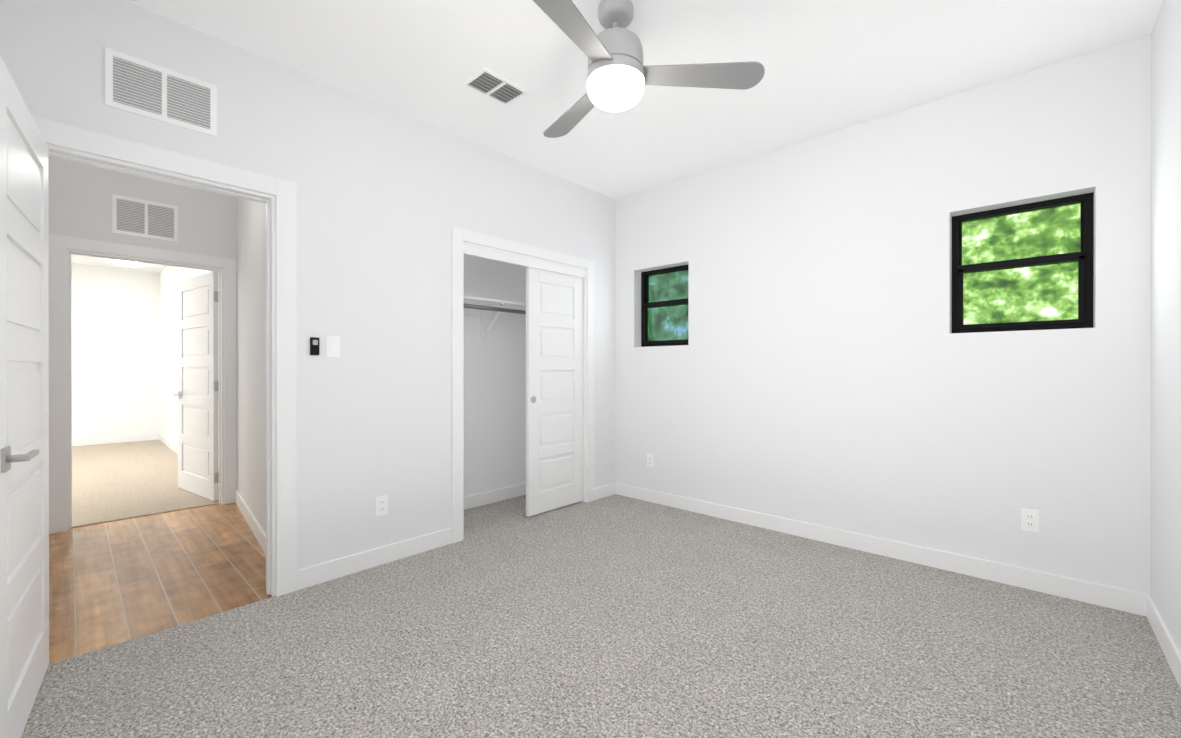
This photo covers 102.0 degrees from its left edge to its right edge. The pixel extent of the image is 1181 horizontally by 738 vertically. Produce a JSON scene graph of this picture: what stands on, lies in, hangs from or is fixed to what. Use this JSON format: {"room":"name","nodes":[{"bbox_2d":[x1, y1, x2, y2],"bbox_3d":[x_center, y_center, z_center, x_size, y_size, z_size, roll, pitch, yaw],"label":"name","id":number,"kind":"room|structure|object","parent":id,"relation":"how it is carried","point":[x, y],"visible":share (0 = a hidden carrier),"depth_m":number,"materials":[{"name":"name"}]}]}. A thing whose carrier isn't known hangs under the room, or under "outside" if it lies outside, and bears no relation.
{"room":"empty bedroom","nodes":[
{"label":"empty bedroom","id":0,"kind":"room"},
{"bbox_2d":[71,263,159,439],"bbox_3d":[-8.326,-0.210,6.577,0.100,2.740,3.575,0,0,43],"label":"wall","id":1,"kind":"structure","parent":0,"point":[115,321],"depth_m":7.47,"materials":[{"name":"white paint"}]},
{"bbox_2d":[72,433,155,446],"bbox_3d":[-8.258,1.107,6.567,0.014,0.105,3.450,0,0,43],"label":"baseboard","id":2,"kind":"structure","parent":1,"relation":"attached to","point":[143,437],"depth_m":7.45,"materials":[{"name":"white paint"}]},
{"bbox_2d":[48,157,236,461],"bbox_3d":[-4.055,-0.206,3.258,0.120,2.740,2.675,0,0,43],"label":"wall","id":3,"kind":"structure","parent":0,"point":[80,200],"depth_m":3.72,"materials":[{"name":"white paint"}]},
{"bbox_2d":[49,234,236,533],"bbox_3d":[-3.523,0.106,3.837,0.152,2.126,1.088,0,0,43],"label":"door frame","id":4,"kind":"structure","parent":3,"relation":"attached to","point":[62,249],"depth_m":3.51,"materials":[{"name":"white paint"}]},
{"bbox_2d":[112,194,177,241],"bbox_3d":[-3.498,-1.181,3.767,0.008,0.290,0.380,0,0,43],"label":"air vent","id":5,"kind":"object","parent":3,"relation":"in","point":[141,218],"visible":1,"depth_m":3.76,"materials":[{"name":"white metal"}]},
{"bbox_2d":[173,271,218,500],"bbox_3d":[-3.650,0.150,4.437,0.896,2.010,0.135,0,0,34],"label":"room door","id":6,"kind":"structure","parent":3,"relation":"in","point":[197,395],"depth_m":4.38,"materials":[{"name":"white paint"}]},
{"bbox_2d":[72,440,218,527],"bbox_3d":[-6.327,1.212,4.808,5.440,0.100,3.675,0,0,43],"label":"floor","id":7,"kind":"structure","parent":0,"point":[117,481],"depth_m":4.86,"materials":[{"name":"beige carpet"}]},
{"bbox_2d":[49,503,273,663],"bbox_3d":[-3.161,1.218,2.505,2.339,0.094,2.775,0,0,43],"label":"floor","id":8,"kind":"structure","parent":0,"point":[115,582],"depth_m":2.71,"materials":[{"name":"brown wood"}]},
{"bbox_2d":[160,266,218,471],"bbox_3d":[-5.095,-0.210,6.101,5.500,2.740,0.100,0,0,43],"label":"wall","id":9,"kind":"structure","parent":0,"point":[171,277],"depth_m":7.01,"materials":[{"name":"white paint"}]},
{"bbox_2d":[156,433,218,487],"bbox_3d":[-5.142,1.108,6.068,5.276,0.105,0.014,0,0,43],"label":"baseboard","id":10,"kind":"structure","parent":9,"relation":"attached to","point":[168,443],"depth_m":7.13,"materials":[{"name":"white paint"}]},
{"bbox_2d":[237,198,265,533],"bbox_3d":[-2.342,-0.206,3.430,0.100,2.740,2.168,0,0,-42],"label":"wall","id":11,"kind":"structure","parent":0,"point":[251,352],"depth_m":3.54,"materials":[{"name":"white paint"}]},
{"bbox_2d":[235,490,265,554],"bbox_3d":[-2.384,1.115,3.394,2.160,0.111,0.213,0,0,43],"label":"baseboard","id":12,"kind":"structure","parent":11,"relation":"attached to","point":[255,527],"depth_m":3.46,"materials":[{"name":"white paint"}]},
{"bbox_2d":[0,0,614,569],"bbox_3d":[-1.549,-0.205,2.616,0.120,2.740,5.125,0,0,43],"label":"wall","id":13,"kind":"structure","parent":0,"point":[386,198],"depth_m":2.75,"materials":[{"name":"white paint"}]},
{"bbox_2d":[0,55,48,737],"bbox_3d":[-1.880,0.146,1.576,0.135,2.025,0.801,0,0,-42],"label":"bedroom door","id":14,"kind":"structure","parent":13,"relation":"in","point":[24,429],"depth_m":1.54,"materials":[{"name":"white paint"}]},
{"bbox_2d":[105,47,216,136],"bbox_3d":[-1.902,-1.224,2.135,0.008,0.240,0.373,0,0,43],"label":"air vent","id":15,"kind":"object","parent":13,"relation":"in","point":[134,85],"visible":1,"depth_m":2.12,"materials":[{"name":"white metal"}]},
{"bbox_2d":[32,116,296,596],"bbox_3d":[-1.933,0.094,2.187,0.136,2.144,1.006,0,0,43],"label":"door frame","id":16,"kind":"structure","parent":13,"relation":"attached to","point":[74,144],"depth_m":2.45,"materials":[{"name":"white paint"}]},
{"bbox_2d":[310,337,318,354],"bbox_3d":[-1.488,-0.122,2.581,0.018,0.095,0.042,0,0,43],"label":"switch","id":17,"kind":"object","parent":13,"relation":"attached to","point":[314,345],"visible":1,"depth_m":2.57,"materials":[{"name":"black plastic"}]},
{"bbox_2d":[326,336,339,356],"bbox_3d":[-1.427,-0.125,2.653,0.008,0.116,0.072,0,0,43],"label":"switch plate","id":18,"kind":"object","parent":13,"relation":"attached to","point":[332,346],"visible":1,"depth_m":2.65,"materials":[{"name":"white plastic"}]},
{"bbox_2d":[297,528,451,589],"bbox_3d":[-1.238,1.112,2.857,0.014,0.105,0.921,0,0,43],"label":"baseboard","id":19,"kind":"structure","parent":13,"relation":"attached to","point":[309,576],"depth_m":2.79,"materials":[{"name":"white paint"}]},
{"bbox_2d":[376,495,387,515],"bbox_3d":[-1.245,0.815,2.853,0.008,0.114,0.070,0,0,43],"label":"outlet","id":20,"kind":"object","parent":13,"relation":"attached to","point":[381,505],"visible":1,"depth_m":2.85,"materials":[{"name":"white plastic"}]},
{"bbox_2d":[451,226,593,542],"bbox_3d":[-0.493,0.106,3.751,0.136,2.115,1.405,0,0,43],"label":"trim","id":21,"kind":"structure","parent":13,"relation":"attached to","point":[460,237],"depth_m":3.30,"materials":[{"name":"white paint"}]},
{"bbox_2d":[464,244,584,277],"bbox_3d":[-0.463,-0.824,3.722,0.014,0.065,1.215,0,0,43],"label":"trim","id":22,"kind":"structure","parent":13,"relation":"attached to","point":[505,257],"depth_m":3.64,"materials":[{"name":"white paint"}]},
{"bbox_2d":[526,267,582,516],"bbox_3d":[-0.286,0.174,3.963,0.039,1.955,0.615,0,0,43],"label":"closet door","id":23,"kind":"structure","parent":13,"relation":"in","point":[554,390],"depth_m":3.93,"materials":[{"name":"white paint"}]},
{"bbox_2d":[594,483,615,499],"bbox_3d":[0.126,1.110,4.338,0.014,0.105,0.295,0,0,43],"label":"baseboard","id":24,"kind":"structure","parent":13,"relation":"attached to","point":[610,489],"depth_m":4.33,"materials":[{"name":"white paint"}]},
{"bbox_2d":[464,254,525,496],"bbox_3d":[-0.934,-0.207,4.153,0.100,2.740,1.580,0,0,43],"label":"wall","id":25,"kind":"structure","parent":0,"point":[495,410],"depth_m":4.18,"materials":[{"name":"white paint"}]},
{"bbox_2d":[464,295,525,340],"bbox_3d":[-0.783,-0.396,4.014,0.310,0.318,1.380,0,0,43],"label":"shelf","id":26,"kind":"object","parent":25,"relation":"attached to","point":[483,308],"visible":0.31,"depth_m":3.98,"materials":[{"name":"white paint"}]},
{"bbox_2d":[464,483,525,509],"bbox_3d":[-0.892,1.111,4.116,0.014,0.105,1.380,0,0,43],"label":"baseboard","id":27,"kind":"structure","parent":25,"relation":"attached to","point":[480,499],"depth_m":4.17,"materials":[{"name":"white paint"}]},
{"bbox_2d":[21,494,1180,737],"bbox_3d":[-0.025,1.216,2.201,4.085,0.100,4.075,0,0,43],"label":"floor carpet","id":28,"kind":"object","parent":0,"point":[615,616],"visible":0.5,"depth_m":1.96,"materials":[{"name":"grey carpet"}]},
{"bbox_2d":[71,0,1162,272],"bbox_3d":[-3.320,-1.637,3.819,11.400,0.120,6.500,0,0,43],"label":"ceiling","id":29,"kind":"structure","parent":0,"point":[831,66],"depth_m":2.42,"materials":[{"name":"white paint"}]},
{"bbox_2d":[113,260,140,266],"bbox_3d":[-6.851,-1.551,7.070,0.300,0.060,0.300,0,0,43],"label":"light","id":30,"kind":"object","parent":29,"relation":"attached to","point":[126,263],"visible":0.94,"depth_m":7.00,"materials":[{"name":"white"}]},
{"bbox_2d":[462,67,528,106],"bbox_3d":[-0.530,-1.569,2.679,0.210,0.014,0.300,0,0,43],"label":"ceiling vent","id":31,"kind":"object","parent":29,"relation":"in","point":[489,84],"visible":1,"depth_m":2.67,"materials":[{"name":"white metal"}]},
{"bbox_2d":[533,0,764,137],"bbox_3d":[0.006,-1.366,2.074,1.118,0.416,1.100,0,0,43],"label":"fan light","id":32,"kind":"object","parent":29,"relation":"hanging from","point":[620,75],"visible":1,"depth_m":2.04,"materials":[{"name":"silver metal"}]},
{"bbox_2d":[615,34,1150,593],"bbox_3d":[1.250,-0.206,3.659,4.186,2.740,0.200,0,0,43],"label":"wall","id":33,"kind":"structure","parent":0,"point":[827,368],"depth_m":2.90,"materials":[{"name":"white paint"}]},
{"bbox_2d":[647,454,653,467],"bbox_3d":[0.523,0.803,4.188,0.070,0.114,0.008,0,0,43],"label":"outlet","id":34,"kind":"object","parent":33,"relation":"attached to","point":[650,460],"visible":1,"depth_m":4.18,"materials":[{"name":"white plastic"}]},
{"bbox_2d":[641,264,688,346],"bbox_3d":[0.687,-0.542,4.216,0.560,0.690,0.072,0,0,43],"label":"window","id":35,"kind":"structure","parent":33,"relation":"in","point":[645,298],"depth_m":4.26,"materials":[{"name":"black"}]},
{"bbox_2d":[616,483,1139,614],"bbox_3d":[1.418,1.112,3.359,3.241,0.105,0.014,0,0,43],"label":"baseboard","id":36,"kind":"structure","parent":33,"relation":"attached to","point":[1102,595],"depth_m":2.85,"materials":[{"name":"white paint"}]},
{"bbox_2d":[952,192,1093,332],"bbox_3d":[2.375,-0.555,2.662,0.582,0.700,0.072,0,0,43],"label":"window","id":37,"kind":"structure","parent":33,"relation":"in","point":[1083,257],"depth_m":2.61,"materials":[{"name":"black"}]},
{"bbox_2d":[1021,508,1038,532],"bbox_3d":[2.324,0.800,2.530,0.070,0.114,0.008,0,0,43],"label":"outlet","id":38,"kind":"object","parent":33,"relation":"attached to","point":[1029,519],"visible":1,"depth_m":2.53,"materials":[{"name":"white plastic"}]},
{"bbox_2d":[1150,0,1180,651],"bbox_3d":[1.366,-0.203,0.783,0.120,2.740,3.875,0,0,43],"label":"wall","id":39,"kind":"structure","parent":0,"point":[1165,522],"depth_m":1.99,"materials":[{"name":"white paint"}]},
{"bbox_2d":[1140,593,1180,689],"bbox_3d":[1.357,1.115,0.874,0.014,0.105,3.755,0,0,43],"label":"baseboard","id":40,"kind":"structure","parent":39,"relation":"attached to","point":[1148,608],"depth_m":1.97,"materials":[{"name":"white paint"}]},
{"label":"outside","id":41,"kind":"structure","parent":0,"visible":0},
{"bbox_2d":[648,203,1079,340],"bbox_3d":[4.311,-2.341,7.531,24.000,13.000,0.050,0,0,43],"label":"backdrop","id":42,"kind":"structure","parent":41,"point":[1021,277],"depth_m":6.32,"materials":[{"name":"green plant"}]}
]}

